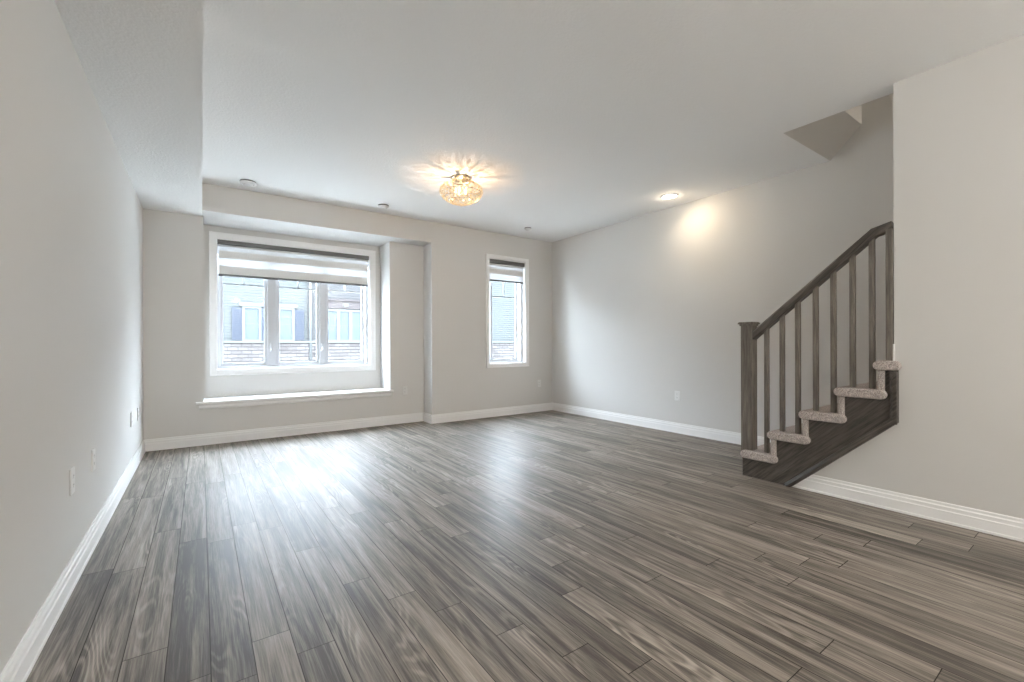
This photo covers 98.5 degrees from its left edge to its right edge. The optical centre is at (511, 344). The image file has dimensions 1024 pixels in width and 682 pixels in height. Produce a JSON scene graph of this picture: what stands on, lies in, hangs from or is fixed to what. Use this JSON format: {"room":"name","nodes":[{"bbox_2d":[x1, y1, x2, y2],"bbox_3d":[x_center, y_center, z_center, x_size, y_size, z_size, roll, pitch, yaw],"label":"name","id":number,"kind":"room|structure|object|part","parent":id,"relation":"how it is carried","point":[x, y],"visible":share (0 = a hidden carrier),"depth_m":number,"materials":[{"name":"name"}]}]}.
{"room":"empty living room","nodes":[
{"label":"empty living room","id":0,"kind":"room"},
{"bbox_2d":[0,0,143,673],"bbox_3d":[-1.177,-0.286,0.744,0.130,2.880,10.030,0,0,-35],"label":"wall","id":1,"kind":"structure","parent":0,"point":[71,210],"depth_m":1.73,"materials":[{"name":"white paint"}]},
{"bbox_2d":[69,466,74,495],"bbox_3d":[-1.932,0.600,1.940,0.008,0.114,0.070,0,0,-35],"label":"wall outlet","id":2,"kind":"object","parent":1,"relation":"attached to","point":[72,470],"visible":1,"depth_m":1.93,"materials":[{"name":"white plastic"}]},
{"bbox_2d":[0,440,145,681],"bbox_3d":[-0.968,0.994,0.580,0.017,0.118,9.266,0,0,-35],"label":"baseboard","id":3,"kind":"structure","parent":1,"relation":"attached to","point":[22,661],"depth_m":1.76,"materials":[{"name":"white wood"}]},
{"bbox_2d":[91,448,95,471],"bbox_3d":[-2.200,0.607,2.321,0.008,0.114,0.070,0,0,-35],"label":"wall outlet","id":4,"kind":"object","parent":1,"relation":"attached to","point":[93,465],"visible":1,"depth_m":2.31,"materials":[{"name":"white plastic"}]},
{"bbox_2d":[130,412,132,426],"bbox_3d":[-3.095,0.609,3.592,0.008,0.114,0.070,0,0,-35],"label":"wall outlet","id":5,"kind":"object","parent":1,"relation":"attached to","point":[131,413],"visible":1,"depth_m":3.57,"materials":[{"name":"white plastic"}]},
{"bbox_2d":[54,0,203,215],"bbox_3d":[-0.952,-1.500,0.949,0.480,0.295,9.842,0,0,-35],"label":"ceiling","id":6,"kind":"structure","parent":0,"point":[141,61],"depth_m":2.29,"materials":[{"name":"white paint"}]},
{"bbox_2d":[143,208,423,439],"bbox_3d":[-2.515,-0.145,5.512,3.172,2.405,0.576,0,0,-35],"label":"wall","id":7,"kind":"structure","parent":0,"point":[176,377],"depth_m":4.95,"materials":[{"name":"white paint"}]},
{"bbox_2d":[144,412,423,451],"bbox_3d":[-2.423,0.998,5.212,2.972,0.118,0.017,0,0,-35],"label":"baseboard","id":8,"kind":"structure","parent":7,"relation":"attached to","point":[156,444],"depth_m":5.00,"materials":[{"name":"white wood"}]},
{"bbox_2d":[209,231,375,375],"bbox_3d":[-2.686,-0.461,5.578,1.882,1.636,0.172,0,0,-35],"label":"window","id":9,"kind":"structure","parent":7,"relation":"in","point":[271,364],"depth_m":5.45,"materials":[{"name":"white plastic"}]},
{"bbox_2d":[223,278,263,286],"bbox_3d":[-3.197,-0.916,5.263,0.425,0.438,0.012,0,0,-35],"label":"grille","id":10,"kind":"object","parent":9,"relation":"attached to","point":[243,284],"depth_m":5.25,"materials":[{"name":"grey"}]},
{"bbox_3d":[-3.196,-0.458,5.263,0.489,1.422,0.038,0,0,-35],"label":"sash","id":11,"kind":"part","parent":9,"relation":"part of","materials":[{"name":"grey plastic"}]},
{"bbox_2d":[217,239,368,306],"bbox_3d":[-2.670,-0.858,5.554,1.724,0.700,0.062,0,0,-35],"label":"roller blind","id":12,"kind":"object","parent":9,"relation":"attached to","point":[236,259],"visible":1,"depth_m":5.48,"materials":[{"name":"grey fabric"}]},
{"bbox_3d":[-2.667,-0.799,5.546,1.700,0.026,0.022,0,0,-35],"label":"rail","id":13,"kind":"part","parent":12,"relation":"part of","materials":[{"name":"grey"}]},
{"bbox_3d":[-1.963,-0.835,6.034,0.004,0.650,0.004,0,0,-35],"label":"pull chain","id":14,"kind":"part","parent":12,"relation":"part of","materials":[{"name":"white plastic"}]},
{"bbox_2d":[279,282,315,289],"bbox_3d":[-2.716,-0.918,5.601,0.437,0.438,0.012,0,0,-35],"label":"grille","id":15,"kind":"object","parent":9,"relation":"attached to","point":[297,282],"depth_m":5.59,"materials":[{"name":"grey"}]},
{"bbox_3d":[-2.716,-0.460,5.602,0.501,1.422,0.038,0,0,-35],"label":"sash","id":16,"kind":"part","parent":9,"relation":"part of","materials":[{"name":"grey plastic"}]},
{"bbox_2d":[328,285,360,292],"bbox_3d":[-2.247,-0.919,5.932,0.439,0.438,0.012,0,0,-35],"label":"grille","id":17,"kind":"object","parent":9,"relation":"attached to","point":[344,285],"depth_m":5.93,"materials":[{"name":"grey plastic"}]},
{"bbox_3d":[-2.246,-0.461,5.933,0.503,1.422,0.038,0,0,-35],"label":"sash","id":18,"kind":"part","parent":9,"relation":"part of","materials":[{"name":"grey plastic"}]},
{"bbox_2d":[196,388,393,404],"bbox_3d":[-2.532,0.614,5.349,2.115,0.028,0.420,0,0,-35],"label":"window sill","id":19,"kind":"structure","parent":7,"relation":"attached to","point":[232,399],"depth_m":5.18,"materials":[{"name":"white wood"}]},
{"bbox_2d":[199,392,391,409],"bbox_3d":[-2.425,0.653,5.204,2.068,0.052,0.028,0,0,-35],"label":"trim","id":20,"kind":"structure","parent":7,"relation":"attached to","point":[296,400],"depth_m":5.10,"materials":[{"name":"white wood"}]},
{"bbox_2d":[423,413,432,423],"bbox_3d":[-1.139,0.994,5.955,0.017,0.118,0.281,0,0,-35],"label":"baseboard","id":21,"kind":"structure","parent":7,"relation":"attached to","point":[426,417],"depth_m":5.94,"materials":[{"name":"white wood"}]},
{"bbox_2d":[202,183,431,246],"bbox_3d":[-2.329,-1.496,5.485,2.492,0.295,0.839,0,0,-35],"label":"wall","id":22,"kind":"structure","parent":0,"point":[222,206],"depth_m":5.08,"materials":[{"name":"white paint"}]},
{"bbox_2d":[423,222,551,414],"bbox_3d":[-0.453,-0.289,6.803,2.088,2.680,0.839,0,0,-35],"label":"wall","id":23,"kind":"structure","parent":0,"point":[457,378],"depth_m":6.21,"materials":[{"name":"white paint"}]},
{"bbox_2d":[431,402,552,423],"bbox_3d":[-0.209,0.992,6.448,2.105,0.118,0.017,0,0,-35],"label":"baseboard","id":24,"kind":"structure","parent":23,"relation":"attached to","point":[476,414],"depth_m":6.36,"materials":[{"name":"white wood"}]},
{"bbox_2d":[489,259,524,283],"bbox_3d":[-0.084,-0.890,6.593,0.640,0.700,0.062,0,0,-35],"label":"roller blind","id":25,"kind":"object","parent":23,"relation":"attached to","point":[500,270],"visible":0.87,"depth_m":6.58,"materials":[{"name":"grey fabric"}]},
{"bbox_3d":[-0.081,-0.936,6.586,0.616,0.026,0.022,0,0,-35],"label":"rail","id":26,"kind":"part","parent":25,"relation":"part of","materials":[{"name":"grey"}]},
{"bbox_2d":[486,253,528,367],"bbox_3d":[-0.100,-0.483,6.617,0.768,1.642,0.172,0,0,-35],"label":"window","id":27,"kind":"structure","parent":23,"relation":"attached to","point":[521,359],"depth_m":6.75,"materials":[{"name":"white plastic"}]},
{"bbox_3d":[-0.125,-0.482,6.645,0.504,1.458,0.038,0,0,-35],"label":"sash","id":28,"kind":"part","parent":27,"relation":"part of","materials":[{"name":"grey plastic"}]},
{"bbox_2d":[492,282,515,298],"bbox_3d":[-0.126,-0.939,6.644,0.440,0.475,0.012,0,0,-35],"label":"grille","id":29,"kind":"object","parent":27,"relation":"attached to","point":[503,282],"depth_m":6.63,"materials":[{"name":"grey"}]},
{"bbox_3d":[-0.126,-0.483,6.655,0.656,1.530,0.080,0,0,-35],"label":"frame","id":30,"kind":"part","parent":27,"relation":"part of","materials":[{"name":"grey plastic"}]},
{"bbox_2d":[26,410,1023,681],"bbox_3d":[0.924,1.047,2.186,5.422,0.001,12.353,0,0,-35],"label":"floor","id":31,"kind":"structure","parent":0,"point":[551,545],"depth_m":2.05,"materials":[{"name":"grey wood"}]},
{"bbox_2d":[738,221,901,486],"bbox_3d":[2.751,0.137,3.123,1.086,1.836,1.778,0,0,-35],"label":"staircase","id":32,"kind":"structure","parent":31,"relation":"on","point":[862,412],"depth_m":3.10,"materials":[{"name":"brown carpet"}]},
{"bbox_3d":[1.899,0.347,3.536,0.088,1.015,0.087,0,0,-35],"label":"newel post","id":33,"kind":"part","parent":32,"relation":"part of","materials":[{"name":"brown wood"}]},
{"bbox_3d":[2.160,-0.409,3.156,0.060,0.742,0.903,0,0,-35],"label":"handrail","id":34,"kind":"part","parent":32,"relation":"part of","materials":[{"name":"brown wood"}]},
{"bbox_3d":[2.197,0.614,3.004,0.029,0.885,0.663,0,0,-35],"label":"stringer moulding","id":35,"kind":"part","parent":32,"relation":"part of","materials":[{"name":"brown wood"}]},
{"bbox_3d":[2.409,-0.308,2.806,0.076,0.842,0.036,0,0,-35],"label":"wall post","id":36,"kind":"part","parent":32,"relation":"part of","materials":[{"name":"brown wood"}]},
{"bbox_2d":[202,0,1023,241],"bbox_3d":[0.904,-1.753,2.177,5.190,0.240,9.972,0,0,-35],"label":"ceiling","id":37,"kind":"structure","parent":0,"point":[568,118],"depth_m":2.84,"materials":[{"name":"white paint"}]},
{"bbox_2d":[239,179,255,186],"bbox_3d":[-2.633,-1.602,4.402,0.147,0.041,0.147,0,0,-35],"label":"ceiling disc","id":38,"kind":"object","parent":37,"relation":"attached to","point":[246,182],"visible":1,"depth_m":4.37,"materials":[{"name":"grey plastic"}]},
{"bbox_2d":[378,204,388,208],"bbox_3d":[-1.504,-1.605,5.164,0.122,0.041,0.122,0,0,-35],"label":"ceiling disc","id":39,"kind":"object","parent":37,"relation":"attached to","point":[381,206],"visible":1,"depth_m":5.13,"materials":[{"name":"grey plastic"}]},
{"bbox_2d":[440,174,481,204],"bbox_3d":[-0.496,-1.486,4.320,0.434,0.284,0.431,0,0,23],"label":"crystal chandelier","id":40,"kind":"object","parent":37,"relation":"hanging from","point":[460,178],"visible":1,"depth_m":4.30,"materials":[{"name":"gold metal"}]},
{"bbox_2d":[661,193,678,198],"bbox_3d":[1.737,-1.625,4.866,0.190,0.020,0.190,0,0,-35],"label":"recessed light","id":41,"kind":"object","parent":37,"relation":"in","point":[669,195],"visible":1,"depth_m":4.84,"materials":[{"name":"white plastic"}]},
{"bbox_2d":[552,93,893,436],"bbox_3d":[3.264,-1.485,3.447,0.130,5.250,9.333,0,0,-35],"label":"wall","id":42,"kind":"structure","parent":0,"point":[648,308],"depth_m":4.75,"materials":[{"name":"white paint"}]},
{"bbox_2d":[552,403,770,445],"bbox_3d":[1.717,0.986,5.526,0.017,0.118,3.743,0,0,-35],"label":"baseboard","id":43,"kind":"structure","parent":42,"relation":"attached to","point":[703,432],"depth_m":5.39,"materials":[{"name":"white wood"}]},
{"bbox_2d":[675,391,679,400],"bbox_3d":[1.948,0.607,5.204,0.008,0.114,0.070,0,0,-35],"label":"wall outlet","id":44,"kind":"object","parent":42,"relation":"attached to","point":[677,393],"visible":1,"depth_m":5.20,"materials":[{"name":"white plastic"}]},
{"bbox_2d":[784,105,861,159],"bbox_3d":[2.498,-2.873,3.632,0.902,2.470,0.348,0,0,-35],"label":"wall","id":45,"kind":"structure","parent":0,"point":[826,136],"depth_m":3.65,"materials":[{"name":"white paint"}]},
{"bbox_2d":[813,34,1023,518],"bbox_3d":[3.576,-0.311,1.212,0.136,2.700,5.062,0,0,-35],"label":"wall","id":46,"kind":"structure","parent":0,"point":[958,436],"depth_m":2.53,"materials":[{"name":"white paint"}]},
{"bbox_2d":[893,344,894,360],"bbox_3d":[2.449,0.053,2.807,0.143,0.110,0.008,0,0,-35],"label":"trim","id":47,"kind":"structure","parent":46,"relation":"attached to","point":[893,344],"depth_m":2.76,"materials":[{"name":"white wood"}]},
{"bbox_2d":[792,474,1023,541],"bbox_3d":[3.515,0.981,1.171,0.017,0.118,5.070,0,0,-35],"label":"baseboard","id":48,"kind":"structure","parent":46,"relation":"attached to","point":[1000,525],"depth_m":2.66,"materials":[{"name":"white wood"}]},
{"label":"outside","id":49,"kind":"structure","parent":0,"visible":0},
{"bbox_3d":[-10.936,1.668,32.902,80.000,0.070,53.600,0,0,-35],"label":"ground","id":50,"kind":"structure","parent":49,"visible":0},
{"bbox_2d":[223,276,514,362],"bbox_3d":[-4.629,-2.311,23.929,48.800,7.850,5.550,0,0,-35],"label":"window panes","id":51,"kind":"object","parent":50,"relation":"on","point":[243,306],"visible":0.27,"depth_m":18.25,"materials":[{"name":"clear glass"}]},
{"bbox_2d":[232,307,241,339],"bbox_3d":[-10.577,-0.793,16.977,0.340,1.250,0.062,0,0,-35],"label":"shutter","id":52,"kind":"object","parent":51,"relation":"hanging from","point":[236,311],"depth_m":16.96,"materials":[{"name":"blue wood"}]},
{"bbox_3d":[-10.180,-0.794,17.273,0.470,1.210,0.025,0,0,-35],"label":"pane","id":53,"kind":"part","parent":51,"relation":"part of","materials":[{"name":"clear glass"}]},
{"bbox_2d":[261,308,263,339],"bbox_3d":[-9.768,-0.796,17.547,0.340,1.250,0.062,0,0,-35],"label":"shutter","id":54,"kind":"object","parent":51,"relation":"hanging from","point":[262,309],"depth_m":17.45,"materials":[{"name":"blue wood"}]},
{"bbox_3d":[-9.191,-0.797,17.970,0.430,1.210,0.025,0,0,-35],"label":"pane","id":55,"kind":"part","parent":51,"relation":"part of","materials":[{"name":"clear glass"}]},
{"bbox_2d":[295,310,303,339],"bbox_3d":[-8.787,-0.799,18.238,0.360,1.250,0.062,0,0,-35],"label":"shutter","id":56,"kind":"object","parent":51,"relation":"hanging from","point":[299,314],"depth_m":18.22,"materials":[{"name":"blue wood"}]},
{"bbox_3d":[-7.310,-0.813,19.294,1.430,1.230,0.025,0,0,-35],"label":"pane","id":57,"kind":"part","parent":51,"relation":"part of","materials":[{"name":"clear glass"}]}
]}

